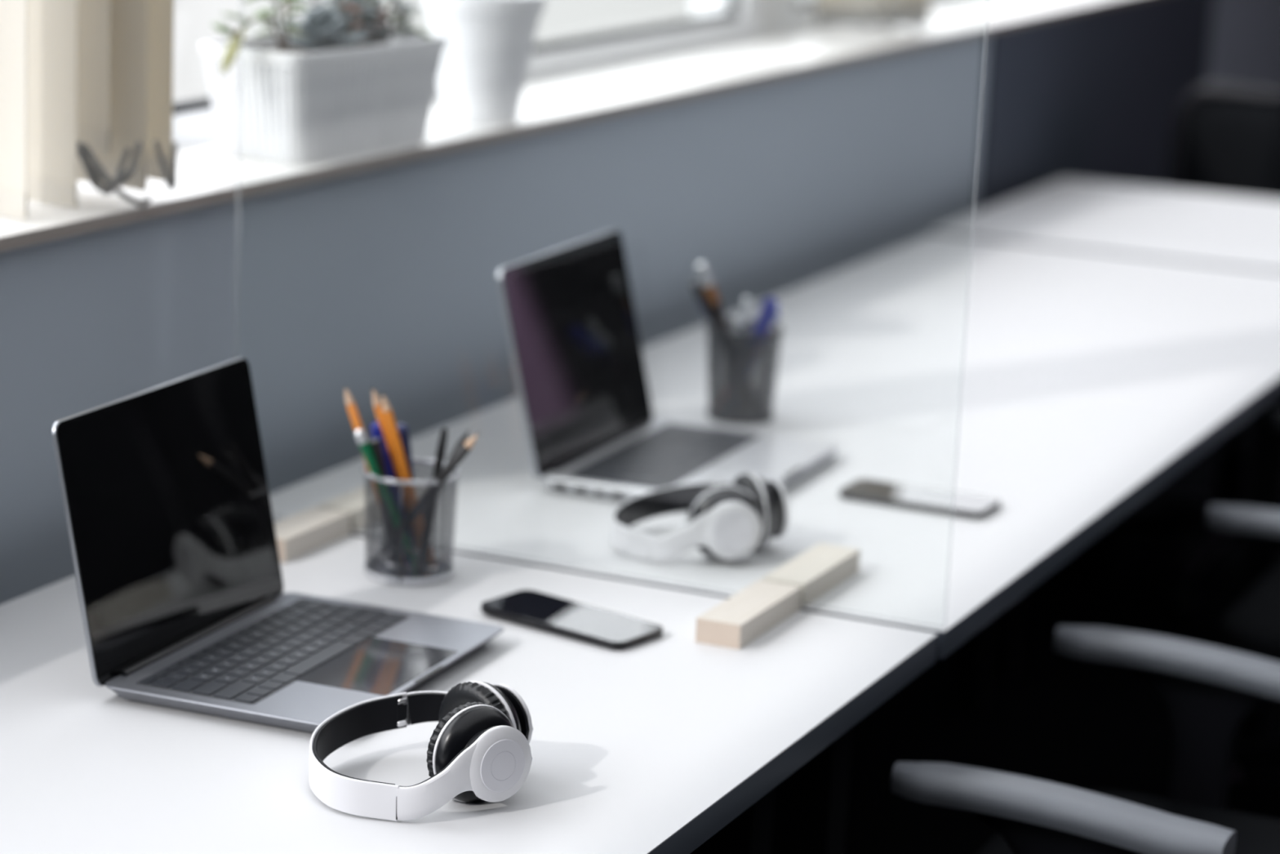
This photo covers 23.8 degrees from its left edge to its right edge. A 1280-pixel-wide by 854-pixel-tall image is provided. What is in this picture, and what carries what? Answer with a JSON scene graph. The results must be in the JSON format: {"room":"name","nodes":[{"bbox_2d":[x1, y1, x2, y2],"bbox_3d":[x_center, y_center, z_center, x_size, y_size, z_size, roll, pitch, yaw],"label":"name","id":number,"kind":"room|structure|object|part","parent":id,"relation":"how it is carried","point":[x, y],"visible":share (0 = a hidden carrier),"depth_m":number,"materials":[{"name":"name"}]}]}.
{"room":"open-plan office","nodes":[
{"label":"open-plan office","id":0,"kind":"room"},
{"bbox_2d":[0,0,1279,604],"bbox_3d":[0.002,-0.827,4.149,0.295,2.760,11.200,8,14,23],"label":"wall","id":1,"kind":"structure","parent":0,"point":[384,279],"depth_m":3.49,"materials":[{"name":"grey paint"}]},
{"bbox_2d":[0,0,177,218],"bbox_3d":[-0.504,-0.882,2.741,0.166,1.360,0.320,8,14,23],"label":"vertical blind","id":2,"kind":"object","parent":1,"relation":"attached to","point":[86,86],"visible":1,"depth_m":2.83,"materials":[{"name":"white fabric"}]},
{"bbox_3d":[-0.499,-0.243,2.827,0.056,0.047,0.009,-3,14,-22],"label":"bead chain","id":3,"kind":"part","parent":2,"relation":"part of","materials":[{"name":"grey"}]},
{"bbox_3d":[-0.501,-0.242,2.838,0.052,0.050,0.010,-3,14,-25],"label":"bead chain","id":4,"kind":"part","parent":2,"relation":"part of","materials":[{"name":"grey"}]},
{"bbox_3d":[-0.498,-0.246,2.834,0.068,0.041,0.018,-2,14,-21],"label":"bead chain","id":5,"kind":"part","parent":2,"relation":"part of","materials":[{"name":"grey"}]},
{"bbox_3d":[-0.487,-0.234,2.833,0.067,0.061,0.014,-4,15,-27],"label":"bead chain","id":6,"kind":"part","parent":2,"relation":"part of","materials":[{"name":"grey"}]},
{"bbox_3d":[-0.450,-0.251,2.898,0.014,0.049,0.038,8,14,23],"label":"bead chain","id":7,"kind":"part","parent":2,"relation":"part of","materials":[{"name":"grey"}]},
{"bbox_2d":[172,0,759,147],"bbox_3d":[-0.834,-0.816,2.380,0.065,1.370,4.950,8,14,23],"label":"window","id":8,"kind":"structure","parent":1,"relation":"in","point":[726,22],"depth_m":4.28,"materials":[{"name":"white"}]},
{"bbox_2d":[0,0,1131,252],"bbox_3d":[0.046,-0.484,4.200,0.194,0.013,11.200,8,14,23],"label":"windowsill","id":9,"kind":"structure","parent":1,"relation":"attached to","point":[206,176],"depth_m":3.86,"materials":[{"name":"white paint"}]},
{"bbox_2d":[199,30,448,164],"bbox_3d":[-0.339,-0.359,3.281,0.135,0.118,0.296,9,14,27],"label":"planter box","id":10,"kind":"object","parent":9,"relation":"on","point":[296,106],"visible":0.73,"depth_m":3.19,"materials":[{"name":"white ceramic"},{"name":"soil"}]},
{"bbox_2d":[210,0,308,75],"bbox_3d":[-0.390,-0.427,3.144,0.098,0.120,0.110,3,13,1],"label":"succulent","id":11,"kind":"object","parent":10,"relation":"in","point":[233,46],"visible":0.98,"depth_m":3.12,"materials":[{"name":"green plant"}]},
{"bbox_2d":[281,4,370,52],"bbox_3d":[-0.347,-0.421,3.213,0.088,0.050,0.100,12,16,36],"label":"rosette succulent","id":12,"kind":"object","parent":10,"relation":"in","point":[323,28],"visible":0.95,"depth_m":3.20,"materials":[{"name":"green plant"}]},
{"bbox_2d":[307,0,391,49],"bbox_3d":[-0.315,-0.443,3.281,0.087,0.073,0.112,8,14,23],"label":"succulent","id":13,"kind":"object","parent":10,"relation":"in","point":[369,20],"visible":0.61,"depth_m":3.27,"materials":[{"name":"teal plant"}]},
{"bbox_2d":[333,0,444,49],"bbox_3d":[-0.288,-0.467,3.349,0.127,0.098,0.088,-7,16,-36],"label":"succulent","id":14,"kind":"object","parent":10,"relation":"in","point":[399,20],"visible":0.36,"depth_m":3.35,"materials":[{"name":"green plant"}]},
{"bbox_2d":[422,0,545,124],"bbox_3d":[-0.186,-0.436,3.575,0.145,0.152,0.145,8,14,23],"label":"flower pot","id":15,"kind":"object","parent":9,"relation":"on","point":[486,55],"visible":0.98,"depth_m":3.53,"materials":[{"name":"white glazed ceramic"}]},
{"bbox_2d":[781,0,963,34],"bbox_3d":[0.709,-1.509,5.727,0.065,1.370,2.350,8,14,23],"label":"window","id":16,"kind":"structure","parent":1,"relation":"in","point":[797,15],"depth_m":4.90,"materials":[{"name":"white"}]},
{"bbox_2d":[816,0,930,32],"bbox_3d":[0.415,-1.311,4.795,0.153,1.357,0.320,8,14,23],"label":"vertical blind","id":17,"kind":"object","parent":16,"relation":"attached to","point":[892,14],"visible":1,"depth_m":4.90,"materials":[{"name":"white fabric"}]},
{"bbox_3d":[0.397,-0.657,4.870,0.073,0.048,0.011,-8,17,-39],"label":"bead chain","id":18,"kind":"part","parent":17,"relation":"part of","materials":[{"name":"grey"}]},
{"bbox_3d":[0.429,-0.672,4.894,0.093,0.046,0.022,-9,17,-41],"label":"bead chain","id":19,"kind":"part","parent":17,"relation":"part of","materials":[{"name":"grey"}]},
{"bbox_3d":[0.445,-0.665,4.914,0.011,0.048,0.069,14,17,41],"label":"bead chain","id":20,"kind":"part","parent":17,"relation":"part of","materials":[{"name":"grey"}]},
{"bbox_2d":[976,0,1213,211],"bbox_3d":[0.901,-0.342,6.009,0.010,0.988,1.560,8,14,23],"label":"wall","id":21,"kind":"structure","parent":1,"relation":"attached to","point":[1094,95],"depth_m":5.81,"materials":[{"name":"grey paint"}]},
{"bbox_2d":[689,413,1279,853],"bbox_3d":[2.479,0.933,3.371,5.920,0.100,11.600,8,14,23],"label":"floor","id":22,"kind":"structure","parent":0,"point":[1060,717],"depth_m":4.83,"materials":[{"name":"black carpet"}]},
{"bbox_2d":[0,534,937,853],"bbox_3d":[-0.414,0.641,2.178,0.727,0.740,1.596,8,14,23],"label":"desk","id":23,"kind":"object","parent":22,"relation":"on","point":[672,742],"visible":0.55,"depth_m":2.34,"materials":[{"name":"white laminate"}]},
{"bbox_2d":[51,357,504,733],"bbox_3d":[-0.283,0.090,2.458,0.259,0.220,0.306,8,14,21],"label":"laptop","id":24,"kind":"object","parent":23,"relation":"on","point":[164,487],"visible":1,"depth_m":2.47,"materials":[{"name":"grey metal"}]},
{"bbox_3d":[-0.383,0.072,2.495,0.045,0.209,0.306,8,14,21],"label":"lid","id":25,"kind":"part","parent":24,"relation":"part of","materials":[{"name":"black glass"}]},
{"bbox_2d":[362,457,461,585],"bbox_3d":[-0.209,0.086,2.762,0.089,0.098,0.089,8,14,23],"label":"pen cup","id":26,"kind":"object","parent":23,"relation":"on","point":[382,573],"visible":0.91,"depth_m":2.73,"materials":[{"name":"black metal"}]},
{"bbox_2d":[344,386,405,564],"bbox_3d":[-0.239,0.046,2.757,0.063,0.167,0.009,4,13,4],"label":"pencil","id":27,"kind":"object","parent":26,"relation":"in","point":[351,406],"visible":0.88,"depth_m":2.74,"materials":[{"name":"orange paint"}]},
{"bbox_2d":[370,547,398,569],"bbox_3d":[-0.232,0.120,2.755,0.030,0.016,0.010,10,15,31],"label":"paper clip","id":28,"kind":"object","parent":26,"relation":"in","point":[371,548],"visible":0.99,"depth_m":2.75,"materials":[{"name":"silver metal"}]},
{"bbox_2d":[369,438,402,568],"bbox_3d":[-0.229,0.070,2.745,0.012,0.126,0.041,14,17,41],"label":"marker","id":29,"kind":"object","parent":26,"relation":"in","point":[375,443],"visible":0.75,"depth_m":2.73,"materials":[{"name":"black paint"}]},
{"bbox_2d":[354,429,418,569],"bbox_3d":[-0.227,0.066,2.742,0.070,0.136,0.010,-5,15,-30],"label":"pen","id":30,"kind":"object","parent":26,"relation":"in","point":[361,437],"visible":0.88,"depth_m":2.72,"materials":[{"name":"green plastic"}]},
{"bbox_2d":[369,421,414,566],"bbox_3d":[-0.223,0.061,2.758,0.047,0.137,0.015,0,13,-11],"label":"marker","id":31,"kind":"object","parent":26,"relation":"in","point":[376,431],"visible":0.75,"depth_m":2.74,"materials":[{"name":"blue plastic"}]},
{"bbox_2d":[372,386,420,554],"bbox_3d":[-0.216,0.046,2.753,0.059,0.170,0.009,-1,13,-17],"label":"pencil","id":32,"kind":"object","parent":26,"relation":"in","point":[378,406],"visible":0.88,"depth_m":2.74,"materials":[{"name":"orange paint"}]},
{"bbox_2d":[386,564,413,568],"bbox_3d":[-0.216,0.126,2.741,0.010,0.011,0.032,14,17,42],"label":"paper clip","id":33,"kind":"object","parent":26,"relation":"in","point":[387,565],"visible":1,"depth_m":2.74,"materials":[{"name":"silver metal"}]},
{"bbox_2d":[396,422,418,556],"bbox_3d":[-0.212,0.060,2.769,0.015,0.135,0.041,10,15,30],"label":"marker","id":34,"kind":"object","parent":26,"relation":"in","point":[403,429],"visible":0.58,"depth_m":2.74,"materials":[{"name":"blue plastic"}]},
{"bbox_3d":[-0.211,0.130,2.772,0.081,0.007,0.081,8,14,23],"label":"plate","id":35,"kind":"part","parent":26,"relation":"part of","materials":[{"name":"silver metal"}]},
{"bbox_2d":[382,391,436,571],"bbox_3d":[-0.208,0.050,2.738,0.057,0.170,0.009,-3,14,-24],"label":"pencil","id":36,"kind":"object","parent":26,"relation":"in","point":[388,412],"visible":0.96,"depth_m":2.72,"materials":[{"name":"orange paint"}]},
{"bbox_2d":[368,431,479,568],"bbox_3d":[-0.195,0.066,2.733,0.113,0.143,0.009,10,15,28],"label":"pencil","id":37,"kind":"object","parent":26,"relation":"in","point":[468,446],"visible":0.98,"depth_m":2.71,"materials":[{"name":"black paint"}]},
{"bbox_2d":[413,561,436,569],"bbox_3d":[-0.194,0.125,2.748,0.010,0.005,0.033,-6,16,-34],"label":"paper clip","id":38,"kind":"object","parent":26,"relation":"in","point":[416,562],"visible":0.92,"depth_m":2.74,"materials":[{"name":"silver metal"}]},
{"bbox_2d":[416,427,448,575],"bbox_3d":[-0.187,0.067,2.732,0.028,0.140,0.009,11,15,31],"label":"pen","id":39,"kind":"object","parent":26,"relation":"in","point":[441,450],"visible":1,"depth_m":2.72,"materials":[{"name":"black paint"}]},
{"bbox_2d":[426,555,453,568],"bbox_3d":[-0.185,0.123,2.762,0.030,0.017,0.010,3,13,1],"label":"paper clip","id":40,"kind":"object","parent":26,"relation":"in","point":[447,555],"visible":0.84,"depth_m":2.76,"materials":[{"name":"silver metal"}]},
{"bbox_2d":[410,430,469,542],"bbox_3d":[-0.189,0.064,2.752,0.085,0.140,0.009,12,16,37],"label":"pencil","id":41,"kind":"object","parent":26,"relation":"in","point":[460,443],"visible":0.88,"depth_m":2.72,"materials":[{"name":"grey paint"}]},
{"bbox_2d":[308,680,533,821],"bbox_3d":[-0.157,0.229,2.209,0.169,0.075,0.162,8,14,23],"label":"headphones","id":42,"kind":"object","parent":23,"relation":"on","point":[479,748],"visible":1,"depth_m":2.17,"materials":[{"name":"white plastic"}]},
{"bbox_3d":[-0.178,0.214,2.278,0.008,0.013,0.001,-1,13,-18],"label":"slider plate","id":43,"kind":"part","parent":42,"relation":"part of","materials":[{"name":"black"}]},
{"bbox_3d":[-0.122,0.245,2.155,0.104,0.062,0.015,-4,14,-27],"label":"arm","id":44,"kind":"part","parent":42,"relation":"part of","materials":[{"name":"white plastic"}]},
{"bbox_2d":[426,701,513,802],"bbox_3d":[-0.116,0.235,2.190,0.057,0.074,0.069,8,14,23],"label":"ear cup","id":45,"kind":"object","parent":42,"relation":"on","point":[477,735],"depth_m":2.16,"materials":[{"name":"white plastic"}]},
{"bbox_3d":[-0.125,0.214,2.270,0.107,0.056,0.021,8,14,23],"label":"arm","id":46,"kind":"part","parent":42,"relation":"part of","materials":[{"name":"white plastic"}]},
{"bbox_2d":[438,680,520,731],"bbox_3d":[-0.117,0.222,2.246,0.072,0.074,0.050,8,14,23],"label":"ear cup","id":47,"kind":"object","parent":42,"relation":"on","point":[504,698],"depth_m":2.23,"materials":[{"name":"black leather"}]},
{"bbox_2d":[480,589,662,650],"bbox_3d":[-0.060,0.168,2.635,0.158,0.010,0.072,13,16,35],"label":"smartphone","id":48,"kind":"object","parent":23,"relation":"on","point":[579,621],"visible":1,"depth_m":2.62,"materials":[{"name":"black glass"}]},
{"bbox_3d":[0.074,0.571,2.731,0.050,0.673,0.050,8,14,23],"label":"leg","id":49,"kind":"part","parent":23,"relation":"part of","materials":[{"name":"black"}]},
{"bbox_2d":[269,234,1279,853],"bbox_3d":[0.350,0.296,3.841,0.738,0.740,2.112,8,14,23],"label":"desk","id":50,"kind":"object","parent":22,"relation":"on","point":[1066,388],"visible":0.64,"depth_m":3.52,"materials":[{"name":"white laminate"}]},
{"bbox_2d":[274,479,425,562],"bbox_3d":[-0.288,0.086,2.917,0.040,0.022,0.270,8,14,23],"label":"wooden block","id":51,"kind":"object","parent":50,"relation":"on","point":[297,535],"visible":0.67,"depth_m":2.87,"materials":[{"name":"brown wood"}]},
{"bbox_2d":[496,229,839,511],"bbox_3d":[0.036,-0.063,3.181,0.277,0.225,0.318,8,14,21],"label":"laptop","id":52,"kind":"object","parent":50,"relation":"on","point":[591,430],"visible":0.95,"depth_m":3.19,"materials":[{"name":"silver metal"}]},
{"bbox_3d":[-0.065,-0.082,3.219,0.057,0.213,0.316,8,14,21],"label":"lid","id":53,"kind":"part","parent":52,"relation":"part of","materials":[{"name":"black glass"}]},
{"bbox_2d":[611,473,789,561],"bbox_3d":[0.057,0.081,2.898,0.162,0.075,0.169,-7,16,-37],"label":"headphones","id":54,"kind":"object","parent":50,"relation":"on","point":[726,521],"visible":1,"depth_m":2.85,"materials":[{"name":"white plastic"}]},
{"bbox_3d":[0.062,0.099,2.834,0.104,0.062,0.015,3,13,0],"label":"arm","id":55,"kind":"part","parent":54,"relation":"part of","materials":[{"name":"white plastic"}]},
{"bbox_2d":[686,483,763,559],"bbox_3d":[0.079,0.091,2.862,0.067,0.074,0.060,8,14,23],"label":"ear cup","id":56,"kind":"object","parent":54,"relation":"on","point":[726,521],"depth_m":2.83,"materials":[{"name":"white plastic"}]},
{"bbox_3d":[0.115,0.073,2.937,0.021,0.056,0.107,-7,16,-37],"label":"arm","id":57,"kind":"part","parent":54,"relation":"part of","materials":[{"name":"white plastic"}]},
{"bbox_2d":[732,473,780,548],"bbox_3d":[0.108,0.081,2.909,0.064,0.074,0.064,8,14,23],"label":"ear cup","id":58,"kind":"object","parent":54,"relation":"on","point":[765,496],"depth_m":2.88,"materials":[{"name":"white plastic"}]},
{"bbox_2d":[705,319,783,425],"bbox_3d":[0.117,-0.062,3.459,0.089,0.106,0.089,8,14,23],"label":"pen cup","id":59,"kind":"object","parent":50,"relation":"on","point":[735,417],"visible":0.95,"depth_m":3.43,"materials":[{"name":"black metal"}]},
{"bbox_2d":[695,262,752,412],"bbox_3d":[0.098,-0.101,3.446,0.088,0.178,0.015,-5,15,-30],"label":"paintbrush","id":60,"kind":"object","parent":59,"relation":"in","point":[709,290],"visible":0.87,"depth_m":3.42,"materials":[{"name":"brown"}]},
{"bbox_3d":[0.106,-0.080,3.457,0.014,0.141,0.015,-30,26,-21],"label":"handle","id":61,"kind":"part","parent":60,"relation":"part of","materials":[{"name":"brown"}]},
{"bbox_2d":[689,280,764,414],"bbox_3d":[0.099,-0.089,3.436,0.100,0.160,0.011,-3,14,-23],"label":"pencil","id":62,"kind":"object","parent":59,"relation":"in","point":[713,322],"visible":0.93,"depth_m":3.41,"materials":[{"name":"black paint"}]},
{"bbox_2d":[697,302,765,410],"bbox_3d":[0.105,-0.080,3.451,0.097,0.137,0.011,-5,15,-31],"label":"pen","id":63,"kind":"object","parent":59,"relation":"in","point":[698,302],"visible":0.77,"depth_m":3.47,"materials":[{"name":"black paint"}]},
{"bbox_2d":[734,316,743,412],"bbox_3d":[0.113,-0.070,3.446,0.009,0.118,0.052,5,13,11],"label":"pen","id":64,"kind":"object","parent":59,"relation":"in","point":[739,326],"visible":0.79,"depth_m":3.41,"materials":[{"name":"black paint"}]},
{"bbox_2d":[728,296,751,413],"bbox_3d":[0.111,-0.081,3.436,0.010,0.142,0.049,-1,13,-17],"label":"pen","id":65,"kind":"object","parent":59,"relation":"in","point":[746,302],"visible":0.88,"depth_m":3.41,"materials":[{"name":"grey plastic"}]},
{"bbox_3d":[0.114,-0.014,3.470,0.075,0.007,0.075,8,14,23],"label":"plate","id":66,"kind":"part","parent":59,"relation":"part of","materials":[{"name":"black metal"}]},
{"bbox_2d":[711,309,785,412],"bbox_3d":[0.122,-0.074,3.445,0.085,0.129,0.010,9,14,25],"label":"pen","id":67,"kind":"object","parent":59,"relation":"in","point":[781,313],"visible":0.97,"depth_m":3.42,"materials":[{"name":"white plastic"}]},
{"bbox_2d":[722,297,778,414],"bbox_3d":[0.124,-0.079,3.431,0.071,0.143,0.018,14,17,41],"label":"pen","id":68,"kind":"object","parent":59,"relation":"in","point":[762,323],"visible":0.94,"depth_m":3.40,"materials":[{"name":"blue plastic"}]},
{"bbox_2d":[733,306,779,409],"bbox_3d":[0.130,-0.077,3.452,0.017,0.131,0.073,-8,17,-39],"label":"pen","id":69,"kind":"object","parent":59,"relation":"in","point":[776,313],"visible":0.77,"depth_m":3.42,"materials":[{"name":"blue plastic"}]},
{"bbox_2d":[695,542,860,648],"bbox_3d":[0.127,0.149,2.726,0.041,0.022,0.294,8,14,23],"label":"wooden block","id":70,"kind":"object","parent":50,"relation":"on","point":[739,620],"visible":1,"depth_m":2.69,"materials":[{"name":"beige wood"}]},
{"bbox_3d":[0.155,0.537,2.898,0.050,0.673,0.050,8,14,23],"label":"leg","id":71,"kind":"part","parent":50,"relation":"part of","materials":[{"name":"black"}]},
{"bbox_2d":[838,478,999,519],"bbox_3d":[0.287,0.074,3.120,0.158,0.008,0.072,8,14,24],"label":"smartphone","id":72,"kind":"object","parent":50,"relation":"on","point":[863,490],"visible":1,"depth_m":3.11,"materials":[{"name":"black"}]},
{"bbox_3d":[0.542,0.121,4.798,0.050,0.673,0.050,8,14,23],"label":"leg","id":73,"kind":"part","parent":50,"relation":"part of","materials":[{"name":"black"}]},
{"bbox_3d":[0.950,0.180,4.622,0.050,0.673,0.050,8,14,23],"label":"leg","id":74,"kind":"part","parent":50,"relation":"part of","materials":[{"name":"black metal"}]},
{"bbox_2d":[890,625,1279,853],"bbox_3d":[0.528,0.443,2.757,0.697,0.952,0.658,8,14,23],"label":"office chair","id":75,"kind":"object","parent":22,"relation":"on","point":[1208,692],"visible":1,"depth_m":2.92,"materials":[{"name":"black plastic"}]},
{"bbox_3d":[0.519,0.453,2.762,0.460,0.070,0.480,8,14,23],"label":"seat","id":76,"kind":"part","parent":75,"relation":"part of","materials":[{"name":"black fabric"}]},
{"bbox_2d":[928,177,1279,676],"bbox_3d":[1.241,0.067,5.027,1.402,0.740,0.755,8,14,23],"label":"desk","id":77,"kind":"object","parent":22,"relation":"on","point":[1184,226],"visible":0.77,"depth_m":5.05,"materials":[{"name":"white laminate"}]},
{"bbox_3d":[0.615,0.079,4.996,0.050,0.673,0.050,8,14,23],"label":"leg","id":78,"kind":"part","parent":77,"relation":"part of","materials":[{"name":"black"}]},
{"bbox_3d":[0.852,-0.027,5.509,0.050,0.673,0.050,8,14,23],"label":"leg","id":79,"kind":"part","parent":77,"relation":"part of","materials":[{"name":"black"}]},
{"bbox_2d":[1057,82,1279,622],"bbox_3d":[1.112,-0.148,5.599,0.658,0.892,0.691,8,14,23],"label":"office chair","id":80,"kind":"object","parent":22,"relation":"on","point":[1225,137],"visible":0.37,"depth_m":5.82,"materials":[{"name":"black fabric"}]},
{"bbox_3d":[0.931,0.178,5.689,0.294,0.076,0.048,4,13,6],"label":"leg","id":81,"kind":"part","parent":80,"relation":"part of","materials":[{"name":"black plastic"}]},
{"bbox_3d":[1.064,0.153,5.829,0.048,0.076,0.294,0,13,-11],"label":"leg","id":82,"kind":"part","parent":80,"relation":"part of","materials":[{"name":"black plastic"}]},
{"bbox_3d":[1.027,0.221,5.524,0.048,0.076,0.294,8,14,23],"label":"leg","id":83,"kind":"part","parent":80,"relation":"part of","materials":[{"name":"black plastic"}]},
{"bbox_3d":[1.251,-0.450,5.817,0.501,0.390,0.077,8,14,23],"label":"frame","id":84,"kind":"part","parent":80,"relation":"part of","materials":[{"name":"black plastic"}]},
{"bbox_3d":[1.249,-0.449,5.812,0.463,0.352,0.052,8,14,23],"label":"panel","id":85,"kind":"part","parent":80,"relation":"part of","materials":[{"name":"black fabric"}]},
{"bbox_3d":[1.216,0.221,5.562,0.294,0.076,0.048,14,17,41],"label":"leg","id":86,"kind":"part","parent":80,"relation":"part of","materials":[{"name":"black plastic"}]},
{"bbox_2d":[1206,504,1279,662],"bbox_3d":[0.974,0.247,3.706,0.697,0.952,0.658,8,14,23],"label":"office chair","id":87,"kind":"object","parent":22,"relation":"on","point":[1251,626],"visible":0.88,"depth_m":3.58,"materials":[{"name":"black plastic"}]},
{"bbox_3d":[0.966,0.257,3.711,0.460,0.070,0.480,8,14,23],"label":"seat","id":88,"kind":"part","parent":87,"relation":"part of","materials":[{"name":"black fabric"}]},
{"bbox_2d":[1227,408,1279,799],"bbox_3d":[1.160,0.131,4.252,0.697,0.952,0.658,8,14,23],"label":"office chair","id":89,"kind":"object","parent":22,"relation":"on","point":[1255,752],"visible":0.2,"depth_m":4.43,"materials":[{"name":"black fabric"}]},
{"bbox_3d":[0.985,0.475,4.403,0.294,0.076,0.048,8,14,23],"label":"leg","id":90,"kind":"part","parent":89,"relation":"part of","materials":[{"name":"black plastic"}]}
]}

